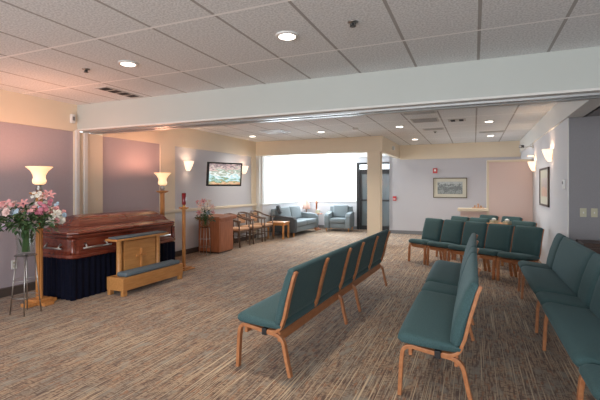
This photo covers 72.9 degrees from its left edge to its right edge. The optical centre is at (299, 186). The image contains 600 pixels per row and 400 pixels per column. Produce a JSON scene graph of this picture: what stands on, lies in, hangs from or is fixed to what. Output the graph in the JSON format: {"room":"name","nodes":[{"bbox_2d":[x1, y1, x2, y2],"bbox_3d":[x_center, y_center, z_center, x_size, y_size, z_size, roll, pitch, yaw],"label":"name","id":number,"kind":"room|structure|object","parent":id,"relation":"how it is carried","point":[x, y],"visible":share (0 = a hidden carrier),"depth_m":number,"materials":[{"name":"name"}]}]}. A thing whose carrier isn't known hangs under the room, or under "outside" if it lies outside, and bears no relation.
{"room":"funeral home chapel","nodes":[
{"label":"funeral home chapel","id":0,"kind":"room"},
{"bbox_2d":[0,89,255,288],"bbox_3d":[-3.935,0.085,5.669,0.200,2.750,13.320,0,0,23],"label":"wall","id":1,"kind":"structure","parent":0,"point":[17,108],"depth_m":6.99,"materials":[{"name":"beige paint"}]},
{"bbox_2d":[11,260,16,268],"bbox_3d":[-3.905,1.060,5.547,0.011,0.120,0.076,0,0,23],"label":"wall outlet","id":2,"kind":"object","parent":1,"relation":"attached to","point":[12,261],"visible":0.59,"depth_m":5.53,"materials":[{"name":"white plastic"}]},
{"bbox_2d":[70,114,74,122],"bbox_3d":[-3.527,-1.060,6.299,0.054,0.140,0.070,0,0,23],"label":"sensor box","id":3,"kind":"object","parent":1,"relation":"attached to","point":[72,116],"visible":1,"depth_m":6.27,"materials":[{"name":"white plastic"}]},
{"bbox_2d":[75,129,79,214],"bbox_3d":[-3.500,0.280,6.380,0.040,2.360,0.060,0,0,23],"label":"trim","id":4,"kind":"structure","parent":1,"relation":"attached to","point":[77,133],"depth_m":6.36,"materials":[{"name":"paint"}]},
{"bbox_2d":[83,132,87,213],"bbox_3d":[-3.443,0.280,6.513,0.040,2.360,0.060,0,0,23],"label":"trim","id":5,"kind":"structure","parent":1,"relation":"attached to","point":[85,135],"depth_m":6.49,"materials":[{"name":"paint"}]},
{"bbox_2d":[0,234,256,297],"bbox_3d":[-3.854,1.405,5.623,0.065,0.110,13.300,0,0,23],"label":"baseboard","id":6,"kind":"structure","parent":1,"relation":"attached to","point":[7,291],"depth_m":5.69,"materials":[{"name":"wood"}]},
{"bbox_2d":[184,161,193,170],"bbox_3d":[-2.391,-0.460,8.825,0.152,0.200,0.260,0,0,23],"label":"wall sconce","id":7,"kind":"object","parent":1,"relation":"attached to","point":[188,164],"visible":1,"depth_m":8.77,"materials":[{"name":"white glass"}]},
{"bbox_2d":[165,203,256,212],"bbox_3d":[-1.988,0.502,9.915,0.035,0.065,3.940,0,0,23],"label":"trim","id":8,"kind":"structure","parent":1,"relation":"attached to","point":[255,204],"depth_m":9.73,"materials":[{"name":"beige paint"}]},
{"bbox_2d":[206,162,241,185],"bbox_3d":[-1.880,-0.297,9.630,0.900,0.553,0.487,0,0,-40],"label":"painting","id":9,"kind":"object","parent":1,"relation":"attached to","point":[218,173],"visible":1,"depth_m":9.45,"materials":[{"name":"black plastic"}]},
{"bbox_2d":[242,166,247,173],"bbox_3d":[-1.473,-0.460,10.967,0.152,0.200,0.260,0,0,23],"label":"wall sconce","id":10,"kind":"object","parent":1,"relation":"attached to","point":[244,168],"visible":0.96,"depth_m":10.91,"materials":[{"name":"white glass"}]},
{"bbox_2d":[256,156,260,237],"bbox_3d":[-1.186,0.280,11.703,0.100,2.360,0.140,0,0,23],"label":"trim","id":11,"kind":"structure","parent":1,"relation":"attached to","point":[258,158],"depth_m":11.64,"materials":[{"name":"paint"}]},
{"bbox_2d":[77,87,599,133],"bbox_3d":[0.404,-0.875,4.940,8.350,0.020,0.200,0,0,23],"label":"trim","id":12,"kind":"structure","parent":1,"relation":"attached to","point":[587,95],"depth_m":4.71,"materials":[{"name":"metal"}]},
{"bbox_2d":[261,156,264,202],"bbox_3d":[-1.163,-0.185,11.846,0.230,1.430,0.140,0,0,23],"label":"wall","id":13,"kind":"structure","parent":0,"point":[262,157],"depth_m":11.77,"materials":[{"name":"paint"}]},
{"bbox_2d":[261,202,305,236],"bbox_3d":[-0.532,0.995,13.316,0.230,0.930,3.340,0,0,23],"label":"wall","id":14,"kind":"structure","parent":0,"point":[266,209],"depth_m":12.20,"materials":[{"name":"paint"}]},
{"bbox_2d":[261,200,303,204],"bbox_3d":[-0.526,0.502,13.281,0.270,0.055,3.400,0,0,23],"label":"trim","id":15,"kind":"structure","parent":14,"relation":"on","point":[300,200],"depth_m":12.80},
{"bbox_2d":[0,228,595,399],"bbox_3d":[0.581,1.485,5.735,8.650,0.050,17.000,0,0,23],"label":"floor","id":16,"kind":"structure","parent":0,"point":[172,338],"depth_m":3.86,"materials":[{"name":"carpet"}]},
{"bbox_2d":[9,254,41,316],"bbox_3d":[-3.165,1.117,4.686,0.277,0.675,0.277,0,0,11],"label":"plant stand","id":17,"kind":"object","parent":16,"relation":"on","point":[24,277],"visible":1,"depth_m":4.69,"materials":[{"name":"grey metal"}]},
{"bbox_2d":[0,190,66,251],"bbox_3d":[-3.175,0.406,4.681,0.779,0.744,0.832,0,0,33],"label":"flower arrangement","id":18,"kind":"object","parent":17,"relation":"on","point":[10,215],"visible":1,"depth_m":4.63,"materials":[{"name":"pink plant"}]},
{"bbox_2d":[21,166,56,307],"bbox_3d":[-3.262,0.603,5.081,0.356,1.715,0.356,0,0,-22],"label":"torchiere","id":19,"kind":"object","parent":16,"relation":"on","point":[39,173],"visible":0.83,"depth_m":5.04,"materials":[{"name":"brown wood"}]},
{"bbox_2d":[25,166,52,184],"bbox_3d":[-3.262,-0.142,5.081,0.300,0.225,0.300,0,0,23],"label":"glass shade","id":20,"kind":"object","parent":19,"relation":"hanging from","point":[39,173],"depth_m":5.02,"materials":[{"name":"glass"}]},
{"bbox_2d":[43,241,174,300],"bbox_3d":[-2.826,1.195,6.194,0.685,0.530,1.940,0,0,23],"label":"casket bier","id":21,"kind":"object","parent":16,"relation":"on","point":[68,279],"visible":0.5,"depth_m":5.37,"materials":[{"name":"black fabric"}]},
{"bbox_2d":[43,210,174,258],"bbox_3d":[-2.825,0.653,6.194,0.772,0.543,2.040,0,0,23],"label":"casket","id":22,"kind":"object","parent":21,"relation":"on","point":[81,235],"visible":0.67,"depth_m":5.55,"materials":[{"name":"brown wood"}]},
{"bbox_2d":[105,231,182,296],"bbox_3d":[-2.266,1.074,5.998,0.359,0.772,1.200,0,0,23],"label":"kneeler","id":23,"kind":"object","parent":16,"relation":"on","point":[138,264],"visible":1,"depth_m":5.81,"materials":[{"name":"brown wood"}]},
{"bbox_2d":[105,232,168,241],"bbox_3d":[-2.359,0.726,5.956,0.220,0.031,1.010,0,0,23],"label":"shelf","id":24,"kind":"object","parent":23,"relation":"attached to","point":[146,235],"depth_m":5.83,"materials":[{"name":"brown wood"}]},
{"bbox_2d":[154,173,170,215],"bbox_3d":[-2.483,0.603,7.331,0.356,1.715,0.356,0,0,-22],"label":"torchiere","id":25,"kind":"object","parent":16,"relation":"on","point":[162,177],"visible":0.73,"depth_m":7.29,"materials":[{"name":"brown wood"}]},
{"bbox_2d":[154,173,170,184],"bbox_3d":[-2.483,-0.142,7.331,0.300,0.225,0.300,0,0,23],"label":"glass shade","id":26,"kind":"object","parent":25,"relation":"hanging from","point":[162,177],"depth_m":7.26,"materials":[{"name":"glass"}]},
{"bbox_2d":[179,207,194,270],"bbox_3d":[-2.064,0.910,7.217,0.280,1.100,0.280,0,0,23],"label":"candle stand","id":27,"kind":"object","parent":16,"relation":"on","point":[185,268],"visible":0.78,"depth_m":7.20,"materials":[{"name":"brown wood"}]},
{"bbox_2d":[182,193,185,206],"bbox_3d":[-2.064,0.234,7.217,0.080,0.252,0.080,0,0,23],"label":"votive candle","id":28,"kind":"object","parent":27,"relation":"on","point":[183,194],"visible":0.98,"depth_m":7.19,"materials":[{"name":"red glass"}]},
{"bbox_2d":[199,227,210,255],"bbox_3d":[-2.035,1.157,8.706,0.236,0.594,0.236,0,0,-5],"label":"plant stand","id":29,"kind":"object","parent":16,"relation":"on","point":[203,239],"visible":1,"depth_m":8.65,"materials":[{"name":"black metal"}]},
{"bbox_2d":[193,199,215,225],"bbox_3d":[-2.043,0.552,8.687,0.489,0.612,0.500,0,0,23],"label":"flower arrangement","id":30,"kind":"object","parent":29,"relation":"on","point":[204,209],"visible":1,"depth_m":8.67,"materials":[{"name":"pink plant"}]},
{"bbox_2d":[198,214,236,253],"bbox_3d":[-1.892,1.050,9.243,0.640,0.820,0.660,0,0,23],"label":"cabinet","id":31,"kind":"object","parent":16,"relation":"on","point":[221,232],"visible":0.77,"depth_m":9.01,"materials":[{"name":"brown wood"}]},
{"bbox_2d":[225,213,251,247],"bbox_3d":[-1.583,1.055,10.057,0.578,0.812,0.562,0,0,23],"label":"armchair","id":32,"kind":"object","parent":16,"relation":"on","point":[239,229],"visible":0.52,"depth_m":10.07,"materials":[{"name":"wood"}]},
{"bbox_2d":[237,211,263,243],"bbox_3d":[-1.327,1.055,10.654,0.578,0.812,0.562,0,0,23],"label":"armchair","id":33,"kind":"object","parent":16,"relation":"on","point":[252,227],"visible":0.81,"depth_m":10.61,"materials":[{"name":"wood"}]},
{"bbox_2d":[250,210,274,240],"bbox_3d":[-1.079,1.055,11.233,0.578,0.812,0.562,0,0,23],"label":"armchair","id":34,"kind":"object","parent":16,"relation":"on","point":[264,225],"visible":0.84,"depth_m":11.25,"materials":[{"name":"wood"}]},
{"bbox_2d":[267,221,289,238],"bbox_3d":[-0.619,1.222,11.580,0.540,0.475,0.400,0,0,23],"label":"end table","id":35,"kind":"object","parent":16,"relation":"on","point":[279,223],"visible":0.88,"depth_m":11.50,"materials":[{"name":"brown wood"}]},
{"bbox_2d":[270,206,318,236],"bbox_3d":[-0.133,1.041,12.813,0.820,0.838,1.950,0,0,23],"label":"sofa","id":36,"kind":"object","parent":16,"relation":"on","point":[299,221],"visible":0.87,"depth_m":12.46,"materials":[{"name":"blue fabric"}]},
{"bbox_2d":[276,205,281,213],"bbox_3d":[-0.625,0.673,12.210,0.160,0.261,0.340,0,0,6],"label":"throw pillow","id":37,"kind":"object","parent":36,"relation":"on","point":[278,207],"visible":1,"depth_m":12.05,"materials":[{"name":"grey fabric"}]},
{"bbox_2d":[275,207,290,216],"bbox_3d":[-0.518,0.837,12.535,0.245,0.430,0.805,0,0,23],"label":"cushion","id":38,"kind":"object","parent":36,"relation":"on","point":[286,211],"depth_m":12.51,"materials":[{"name":"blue fabric"}]},
{"bbox_2d":[289,206,301,218],"bbox_3d":[-0.197,0.837,13.284,0.245,0.430,0.805,0,0,23],"label":"cushion","id":39,"kind":"object","parent":36,"relation":"on","point":[295,211],"depth_m":13.22,"materials":[{"name":"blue fabric"}]},
{"bbox_2d":[297,220,306,226],"bbox_3d":[-0.211,1.107,12.403,0.600,0.155,0.805,0,0,23],"label":"seat cushion","id":40,"kind":"object","parent":36,"relation":"on","point":[300,223],"depth_m":12.36,"materials":[{"name":"blue fabric"}]},
{"bbox_2d":[297,218,315,224],"bbox_3d":[0.110,1.107,13.153,0.600,0.155,0.805,0,0,23],"label":"seat cushion","id":41,"kind":"object","parent":36,"relation":"on","point":[309,221],"depth_m":13.05,"materials":[{"name":"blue fabric"}]},
{"bbox_2d":[236,229,390,377],"bbox_3d":[0.404,1.041,4.639,0.554,0.842,3.221,0,0,25],"label":"bench","id":42,"kind":"object","parent":16,"relation":"on","point":[309,287],"visible":1,"depth_m":3.61,"materials":[{"name":"teal fabric"}]},
{"bbox_2d":[238,286,338,329],"bbox_3d":[-0.047,1.060,3.834,0.423,0.109,1.377,0,0,25],"label":"seat cushion","id":43,"kind":"object","parent":42,"relation":"on","point":[263,313],"depth_m":3.36,"materials":[{"name":"teal fabric"}]},
{"bbox_2d":[341,278,352,288],"bbox_3d":[0.346,1.064,4.663,0.418,0.102,0.422,0,0,25],"label":"seat cushion","id":44,"kind":"object","parent":42,"relation":"on","point":[347,282],"depth_m":4.58,"materials":[{"name":"teal fabric"}]},
{"bbox_2d":[351,259,380,280],"bbox_3d":[0.735,1.060,5.497,0.423,0.109,1.382,0,0,25],"label":"seat cushion","id":45,"kind":"object","parent":42,"relation":"on","point":[367,267],"depth_m":5.25,"materials":[{"name":"teal fabric"}]},
{"bbox_2d":[324,205,353,231],"bbox_3d":[1.327,1.041,13.635,0.860,0.838,0.820,0,0,17],"label":"upholstered armchair","id":46,"kind":"object","parent":16,"relation":"on","point":[339,216],"visible":0.99,"depth_m":13.38,"materials":[{"name":"blue fabric"}]},
{"bbox_2d":[329,217,344,222],"bbox_3d":[1.300,1.107,13.549,0.530,0.155,0.600,0,0,17],"label":"seat cushion","id":47,"kind":"object","parent":46,"relation":"on","point":[331,219],"depth_m":13.29,"materials":[{"name":"blue fabric"}]},
{"bbox_2d":[333,205,348,216],"bbox_3d":[1.400,0.837,13.867,0.530,0.430,0.245,0,0,17],"label":"cushion","id":48,"kind":"object","parent":46,"relation":"on","point":[338,210],"depth_m":13.79,"materials":[{"name":"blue fabric"}]},
{"bbox_2d":[408,218,443,264],"bbox_3d":[2.465,1.041,7.944,0.554,0.842,0.451,0,0,-30],"label":"chair","id":49,"kind":"object","parent":16,"relation":"on","point":[432,229],"visible":0.77,"depth_m":7.91,"materials":[{"name":"teal fabric"}]},
{"bbox_2d":[408,238,436,244],"bbox_3d":[2.409,1.060,7.912,0.423,0.109,0.451,0,0,-30],"label":"seat cushion","id":50,"kind":"object","parent":49,"relation":"on","point":[423,241],"depth_m":7.84,"materials":[{"name":"teal fabric"}]},
{"bbox_2d":[397,233,482,399],"bbox_3d":[1.550,1.041,4.188,0.554,0.842,3.156,0,0,23],"label":"bench","id":51,"kind":"object","parent":16,"relation":"on","point":[440,317],"visible":1,"depth_m":2.98,"materials":[{"name":"teal fabric"}]},
{"bbox_2d":[397,290,460,351],"bbox_3d":[1.131,1.060,3.377,0.423,0.109,1.332,0,0,23],"label":"seat cushion","id":52,"kind":"object","parent":51,"relation":"on","point":[427,325],"depth_m":3.00,"materials":[{"name":"teal fabric"}]},
{"bbox_2d":[421,281,457,295],"bbox_3d":[1.484,1.064,4.194,0.418,0.102,0.412,0,0,23],"label":"seat cushion","id":53,"kind":"object","parent":51,"relation":"on","point":[451,289],"depth_m":4.14,"materials":[{"name":"teal fabric"}]},
{"bbox_2d":[425,260,460,285],"bbox_3d":[1.840,1.060,5.029,0.423,0.109,1.367,0,0,23],"label":"seat cushion","id":54,"kind":"object","parent":51,"relation":"on","point":[445,272],"depth_m":4.82,"materials":[{"name":"teal fabric"}]},
{"bbox_2d":[426,219,464,264],"bbox_3d":[2.701,1.041,7.532,0.554,0.842,0.451,0,0,-30],"label":"chair","id":55,"kind":"object","parent":16,"relation":"on","point":[452,230],"visible":0.71,"depth_m":7.50,"materials":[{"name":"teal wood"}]},
{"bbox_2d":[427,241,457,247],"bbox_3d":[2.645,1.060,7.500,0.423,0.109,0.451,0,0,-30],"label":"seat cushion","id":56,"kind":"object","parent":55,"relation":"on","point":[431,244],"depth_m":7.42,"materials":[{"name":"teal fabric"}]},
{"bbox_2d":[436,216,469,259],"bbox_3d":[3.189,1.041,8.473,0.554,0.842,0.451,0,0,-30],"label":"chair","id":57,"kind":"object","parent":16,"relation":"on","point":[460,218],"visible":0.16,"depth_m":8.50,"materials":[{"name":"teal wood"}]},
{"bbox_2d":[447,221,488,270],"bbox_3d":[2.938,1.041,7.120,0.554,0.842,0.451,0,0,-30],"label":"chair","id":58,"kind":"object","parent":16,"relation":"on","point":[480,228],"visible":0.63,"depth_m":7.09,"materials":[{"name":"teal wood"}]},
{"bbox_2d":[448,244,478,250],"bbox_3d":[2.881,1.060,7.087,0.423,0.109,0.451,0,0,-30],"label":"seat cushion","id":59,"kind":"object","parent":58,"relation":"on","point":[452,247],"depth_m":7.03,"materials":[{"name":"teal fabric"}]},
{"bbox_2d":[454,217,489,259],"bbox_3d":[3.419,1.041,8.071,0.554,0.842,0.451,0,0,-30],"label":"chair","id":60,"kind":"object","parent":16,"relation":"on","point":[473,219],"visible":0.12,"depth_m":8.11,"materials":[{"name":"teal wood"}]},
{"bbox_2d":[479,215,498,220],"bbox_3d":[3.983,1.041,8.878,0.554,0.842,0.451,0,0,-30],"label":"chair","id":61,"kind":"object","parent":16,"relation":"on","point":[490,217],"visible":0.11,"depth_m":8.91,"materials":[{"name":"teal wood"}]},
{"bbox_2d":[477,223,514,279],"bbox_3d":[3.174,1.041,6.707,0.554,0.842,0.451,0,0,-30],"label":"chair","id":62,"kind":"object","parent":16,"relation":"on","point":[499,237],"visible":0.7,"depth_m":6.65,"materials":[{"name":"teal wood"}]},
{"bbox_2d":[478,248,505,255],"bbox_3d":[3.117,1.060,6.675,0.423,0.109,0.451,0,0,-30],"label":"seat cushion","id":63,"kind":"object","parent":62,"relation":"on","point":[482,251],"depth_m":6.55,"materials":[{"name":"teal fabric"}]},
{"bbox_2d":[501,216,522,221],"bbox_3d":[4.250,1.041,8.411,0.554,0.842,0.451,0,0,-30],"label":"chair","id":64,"kind":"object","parent":16,"relation":"on","point":[510,218],"visible":0.11,"depth_m":8.47,"materials":[{"name":"teal fabric"}]},
{"bbox_2d":[496,220,536,271],"bbox_3d":[3.873,1.041,7.278,0.554,0.842,0.451,0,0,-30],"label":"chair","id":65,"kind":"object","parent":16,"relation":"on","point":[514,223],"visible":0.12,"depth_m":7.32,"materials":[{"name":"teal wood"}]},
{"bbox_2d":[496,225,543,285],"bbox_3d":[3.410,1.041,6.295,0.554,0.842,0.451,0,0,-30],"label":"chair","id":66,"kind":"object","parent":16,"relation":"on","point":[527,240],"visible":0.77,"depth_m":6.28,"materials":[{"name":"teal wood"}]},
{"bbox_2d":[497,252,539,260],"bbox_3d":[3.353,1.060,6.263,0.423,0.109,0.451,0,0,-30],"label":"seat cushion","id":67,"kind":"object","parent":66,"relation":"on","point":[503,256],"depth_m":6.17,"materials":[{"name":"teal fabric"}]},
{"bbox_2d":[517,233,599,399],"bbox_3d":[2.248,1.041,3.133,0.554,0.842,5.406,0,0,23],"label":"bench","id":68,"kind":"object","parent":16,"relation":"on","point":[567,287],"visible":1,"depth_m":3.61,"materials":[{"name":"teal fabric"}]},
{"bbox_2d":[518,260,551,269],"bbox_3d":[3.171,1.064,5.446,0.418,0.102,0.412,0,0,23],"label":"seat cushion","id":69,"kind":"object","parent":68,"relation":"on","point":[548,265],"depth_m":5.38,"materials":[{"name":"teal fabric"}]},
{"bbox_2d":[521,266,576,296],"bbox_3d":[2.811,1.060,4.613,0.423,0.109,1.367,0,0,23],"label":"seat cushion","id":70,"kind":"object","parent":68,"relation":"on","point":[552,280],"depth_m":4.40,"materials":[{"name":"teal fabric"}]},
{"bbox_2d":[536,291,588,308],"bbox_3d":[2.456,1.064,3.778,0.418,0.102,0.412,0,0,23],"label":"seat cushion","id":71,"kind":"object","parent":68,"relation":"on","point":[580,301],"depth_m":3.72,"materials":[{"name":"teal fabric"}]},
{"bbox_2d":[542,302,599,366],"bbox_3d":[2.103,1.060,2.961,0.423,0.109,1.332,0,0,23],"label":"seat cushion","id":72,"kind":"object","parent":68,"relation":"on","point":[577,328],"depth_m":2.91,"materials":[{"name":"teal fabric"}]},
{"bbox_2d":[578,364,599,399],"bbox_3d":[1.755,1.064,2.142,0.418,0.102,0.412,0,0,23],"label":"seat cushion","id":73,"kind":"object","parent":68,"relation":"on","point":[590,373],"depth_m":2.20,"materials":[{"name":"teal fabric"}]},
{"bbox_2d":[576,239,599,253],"bbox_3d":[4.178,1.090,5.179,1.020,0.740,0.448,0,0,23],"label":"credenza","id":74,"kind":"object","parent":16,"relation":"on","point":[594,245],"visible":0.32,"depth_m":5.18,"materials":[{"name":"brown wood"}]},
{"bbox_2d":[0,0,599,144],"bbox_3d":[0.404,-1.320,5.321,8.650,0.060,16.100,0,0,23],"label":"ceiling","id":75,"kind":"structure","parent":0,"point":[177,46],"depth_m":3.68,"materials":[{"name":"tile"}]},
{"bbox_2d":[95,86,142,97],"bbox_3d":[-2.449,-1.284,5.532,0.200,0.012,0.640,0,0,23],"label":"ceiling vent","id":76,"kind":"object","parent":75,"relation":"in","point":[108,89],"visible":1,"depth_m":5.49,"materials":[{"name":"metal"}]},
{"bbox_2d":[118,60,137,66],"bbox_3d":[-1.790,-1.282,4.227,0.200,0.016,0.200,0,0,23],"label":"recessed light","id":77,"kind":"object","parent":75,"relation":"in","point":[127,63],"visible":1,"depth_m":4.19,"materials":[{"name":"white plastic"}]},
{"bbox_2d":[260,129,290,133],"bbox_3d":[-0.578,-1.281,9.441,0.560,0.018,0.560,0,0,23],"label":"ceiling vent","id":78,"kind":"object","parent":75,"relation":"in","point":[277,131],"visible":1,"depth_m":9.35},
{"bbox_2d":[275,31,298,40],"bbox_3d":[-0.109,-1.282,3.452,0.200,0.016,0.200,0,0,23],"label":"recessed light","id":79,"kind":"object","parent":75,"relation":"in","point":[282,35],"visible":1,"depth_m":3.42,"materials":[{"name":"white plastic"}]},
{"bbox_2d":[348,20,357,27],"bbox_3d":[0.414,-1.272,3.174,0.084,0.036,0.084,0,0,23],"label":"sprinkler","id":80,"kind":"object","parent":75,"relation":"attached to","point":[352,23],"visible":1,"depth_m":3.16,"materials":[{"name":"metal"}]},
{"bbox_2d":[402,111,436,114],"bbox_3d":[2.056,-1.281,7.006,0.560,0.018,0.320,0,0,23],"label":"ceiling vent","id":81,"kind":"object","parent":75,"relation":"in","point":[427,112],"visible":0.68,"depth_m":7.03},
{"bbox_2d":[410,118,438,122],"bbox_3d":[2.411,-1.281,7.834,0.500,0.018,0.440,0,0,23],"label":"ceiling vent","id":82,"kind":"object","parent":75,"relation":"in","point":[422,120],"visible":1,"depth_m":7.78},
{"bbox_2d":[423,128,443,130],"bbox_3d":[2.960,-1.281,9.013,0.440,0.018,0.240,0,0,23],"label":"ceiling vent","id":83,"kind":"object","parent":75,"relation":"in","point":[427,128],"visible":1,"depth_m":8.98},
{"bbox_2d":[448,118,465,121],"bbox_3d":[3.025,-1.284,7.821,0.320,0.012,0.280,0,0,23],"label":"ceiling vent","id":84,"kind":"object","parent":75,"relation":"in","point":[464,119],"visible":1,"depth_m":7.80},
{"bbox_2d":[479,130,504,132],"bbox_3d":[4.466,-1.281,9.455,0.540,0.018,0.200,0,0,23],"label":"ceiling vent","id":85,"kind":"object","parent":75,"relation":"in","point":[504,130],"visible":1,"depth_m":9.41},
{"bbox_2d":[302,200,309,211],"bbox_3d":[0.223,0.960,14.102,0.280,1.000,0.280,0,0,23],"label":"table lamp","id":86,"kind":"object","parent":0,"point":[306,205],"visible":0.72,"depth_m":14.02,"materials":[{"name":"white fabric"}]},
{"bbox_2d":[256,136,399,161],"bbox_3d":[1.044,-1.090,12.554,3.730,0.400,3.500,0,0,23],"label":"wall","id":87,"kind":"structure","parent":0,"point":[366,144],"depth_m":10.93,"materials":[{"name":"beige paint"}]},
{"bbox_2d":[265,156,305,202],"bbox_3d":[-0.440,-0.212,13.342,0.040,1.375,3.180,0,0,23],"label":"window","id":88,"kind":"structure","parent":87,"relation":"in","point":[265,156],"depth_m":14.78,"materials":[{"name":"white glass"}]},
{"bbox_2d":[307,202,356,225],"bbox_3d":[1.124,0.995,14.478,1.900,0.930,0.100,0,0,23],"label":"wall","id":89,"kind":"structure","parent":0,"point":[324,207],"depth_m":14.53,"materials":[{"name":"paint"}]},
{"bbox_2d":[308,200,356,201],"bbox_3d":[1.112,0.507,14.450,1.900,0.045,0.120,0,0,23],"label":"trim","id":90,"kind":"structure","parent":89,"relation":"on","point":[308,200],"depth_m":14.45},
{"bbox_2d":[318,225,356,228],"bbox_3d":[1.101,1.410,14.425,1.900,0.100,0.015,0,0,23],"label":"baseboard","id":91,"kind":"structure","parent":89,"relation":"attached to","point":[319,226],"depth_m":14.24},
{"bbox_2d":[285,153,388,158],"bbox_3d":[1.013,-1.055,12.709,3.550,0.070,3.440,0,0,23],"label":"ceiling","id":92,"kind":"structure","parent":0,"point":[344,155],"depth_m":13.15,"materials":[{"name":"white"}]},
{"bbox_2d":[77,46,599,128],"bbox_3d":[0.414,-1.100,4.963,8.350,0.380,0.450,0,0,23],"label":"beam","id":93,"kind":"structure","parent":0,"point":[571,69],"depth_m":4.55,"materials":[{"name":"paint"}]},
{"bbox_2d":[306,157,388,162],"bbox_3d":[1.749,-0.935,14.210,3.260,0.210,0.100,0,0,23],"label":"wall","id":94,"kind":"structure","parent":0,"point":[360,159],"depth_m":14.01,"materials":[{"name":"paint"}]},
{"bbox_2d":[307,159,356,200],"bbox_3d":[1.129,-0.247,14.465,1.880,1.465,0.040,0,0,23],"label":"window","id":95,"kind":"structure","parent":94,"relation":"in","point":[330,159],"depth_m":14.34,"materials":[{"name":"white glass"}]},
{"bbox_2d":[357,162,388,229],"bbox_3d":[2.558,0.315,13.814,1.260,2.290,0.150,0,0,23],"label":"door","id":96,"kind":"structure","parent":94,"relation":"in","point":[361,174],"depth_m":13.94,"materials":[{"name":"brown metal"}]},
{"bbox_2d":[367,151,381,236],"bbox_3d":[1.918,0.280,10.422,0.325,2.360,0.290,0,0,23],"label":"wall pillar","id":97,"kind":"structure","parent":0,"point":[374,159],"depth_m":10.30,"materials":[{"name":"beige paint"}]},
{"bbox_2d":[389,156,520,230],"bbox_3d":[4.634,0.085,12.158,3.860,2.750,0.200,0,0,23],"label":"wall","id":98,"kind":"structure","parent":0,"point":[410,181],"depth_m":12.39,"materials":[{"name":"paint"}]},
{"bbox_2d":[389,230,422,234],"bbox_3d":[4.500,1.405,12.098,3.660,0.110,0.015,0,0,23],"label":"baseboard","id":99,"kind":"structure","parent":98,"relation":"attached to","point":[392,231],"depth_m":12.62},
{"bbox_2d":[433,178,466,197],"bbox_3d":[4.468,0.025,12.101,0.950,0.600,0.030,0,0,23],"label":"framed picture","id":100,"kind":"object","parent":98,"relation":"attached to","point":[442,187],"visible":1,"depth_m":12.10},
{"bbox_2d":[438,182,462,193],"bbox_3d":[4.469,0.025,12.102,0.700,0.370,0.004,0,0,23],"label":"print","id":101,"kind":"object","parent":100,"relation":"attached to","point":[443,187],"depth_m":12.09},
{"bbox_2d":[400,141,520,159],"bbox_3d":[4.643,-1.070,12.001,3.320,0.440,0.080,0,0,23],"label":"wall","id":102,"kind":"structure","parent":0,"point":[503,148],"depth_m":11.92,"materials":[{"name":"beige paint"}]},
{"bbox_2d":[460,161,532,221],"bbox_3d":[4.520,0.445,9.405,1.500,2.030,0.150,0,0,23],"label":"wall","id":103,"kind":"structure","parent":0,"point":[510,183],"depth_m":9.22,"materials":[{"name":"paint"}]},
{"bbox_2d":[457,208,488,211],"bbox_3d":[4.078,0.535,9.578,0.670,0.070,0.260,0,0,23],"label":"trim","id":104,"kind":"structure","parent":103,"relation":"on","point":[458,209],"depth_m":9.45,"materials":[{"name":"beige paint"}]},
{"bbox_2d":[486,159,532,214],"bbox_3d":[4.782,0.420,9.293,0.930,2.080,0.210,0,0,23],"label":"trim","id":105,"kind":"structure","parent":103,"relation":"attached to","point":[515,160],"depth_m":9.38,"materials":[{"name":"beige paint"}]},
{"bbox_2d":[520,99,599,263],"bbox_3d":[4.697,0.085,7.697,0.230,2.750,7.950,0,0,23],"label":"wall","id":106,"kind":"structure","parent":0,"point":[553,219],"depth_m":6.67,"materials":[{"name":"paint"}]},
{"bbox_2d":[528,161,535,170],"bbox_3d":[4.933,-0.440,8.657,0.152,0.200,0.260,0,0,23],"label":"wall sconce","id":107,"kind":"object","parent":106,"relation":"attached to","point":[531,164],"visible":1,"depth_m":8.58,"materials":[{"name":"white glass"}]},
{"bbox_2d":[539,167,549,206],"bbox_3d":[4.483,0.000,7.457,0.030,0.700,1.000,0,0,23],"label":"framed picture","id":108,"kind":"object","parent":106,"relation":"attached to","point":[544,173],"visible":1,"depth_m":7.41,"materials":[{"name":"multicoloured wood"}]},
{"bbox_2d":[541,177,546,196],"bbox_3d":[4.484,0.000,7.457,0.004,0.342,0.610,0,0,23],"label":"print","id":109,"kind":"object","parent":108,"relation":"attached to","point":[543,179],"depth_m":7.47},
{"bbox_2d":[542,149,552,160],"bbox_3d":[4.145,-0.530,6.819,0.152,0.200,0.260,0,0,23],"label":"wall sconce","id":110,"kind":"object","parent":106,"relation":"attached to","point":[547,153],"visible":1,"depth_m":6.74,"materials":[{"name":"white glass"}]},
{"bbox_2d":[562,179,565,188],"bbox_3d":[3.786,-0.040,5.830,0.034,0.140,0.100,0,0,23],"label":"thermostat","id":111,"kind":"object","parent":106,"relation":"attached to","point":[563,180],"visible":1,"depth_m":5.79,"materials":[{"name":"white plastic"}]},
{"bbox_2d":[567,118,568,237],"bbox_3d":[3.723,0.250,5.635,0.012,2.420,0.028,0,0,23],"label":"trim","id":112,"kind":"structure","parent":106,"relation":"attached to","point":[567,118],"depth_m":5.62,"materials":[{"name":"paint"}]},
{"bbox_2d":[569,116,599,240],"bbox_3d":[4.377,0.250,5.381,1.394,2.420,0.060,0,0,23],"label":"wall","id":113,"kind":"structure","parent":0,"point":[584,132],"depth_m":5.56,"materials":[{"name":"paint"}]},
{"bbox_2d":[580,208,586,216],"bbox_3d":[3.876,0.350,5.553,0.076,0.120,0.018,0,0,23],"label":"switch plate","id":114,"kind":"object","parent":113,"relation":"attached to","point":[583,211],"visible":1,"depth_m":5.55,"materials":[{"name":"beige plastic"}]},
{"bbox_2d":[591,208,597,216],"bbox_3d":[3.991,0.350,5.504,0.076,0.120,0.018,0,0,23],"label":"switch plate","id":115,"kind":"object","parent":113,"relation":"attached to","point":[594,211],"visible":1,"depth_m":5.50,"materials":[{"name":"beige plastic"}]},
{"bbox_2d":[584,106,599,116],"bbox_3d":[4.111,-1.000,4.554,1.230,0.080,1.710,0,0,23],"label":"ceiling","id":116,"kind":"structure","parent":0,"point":[596,112],"depth_m":5.30,"materials":[{"name":"paint"}]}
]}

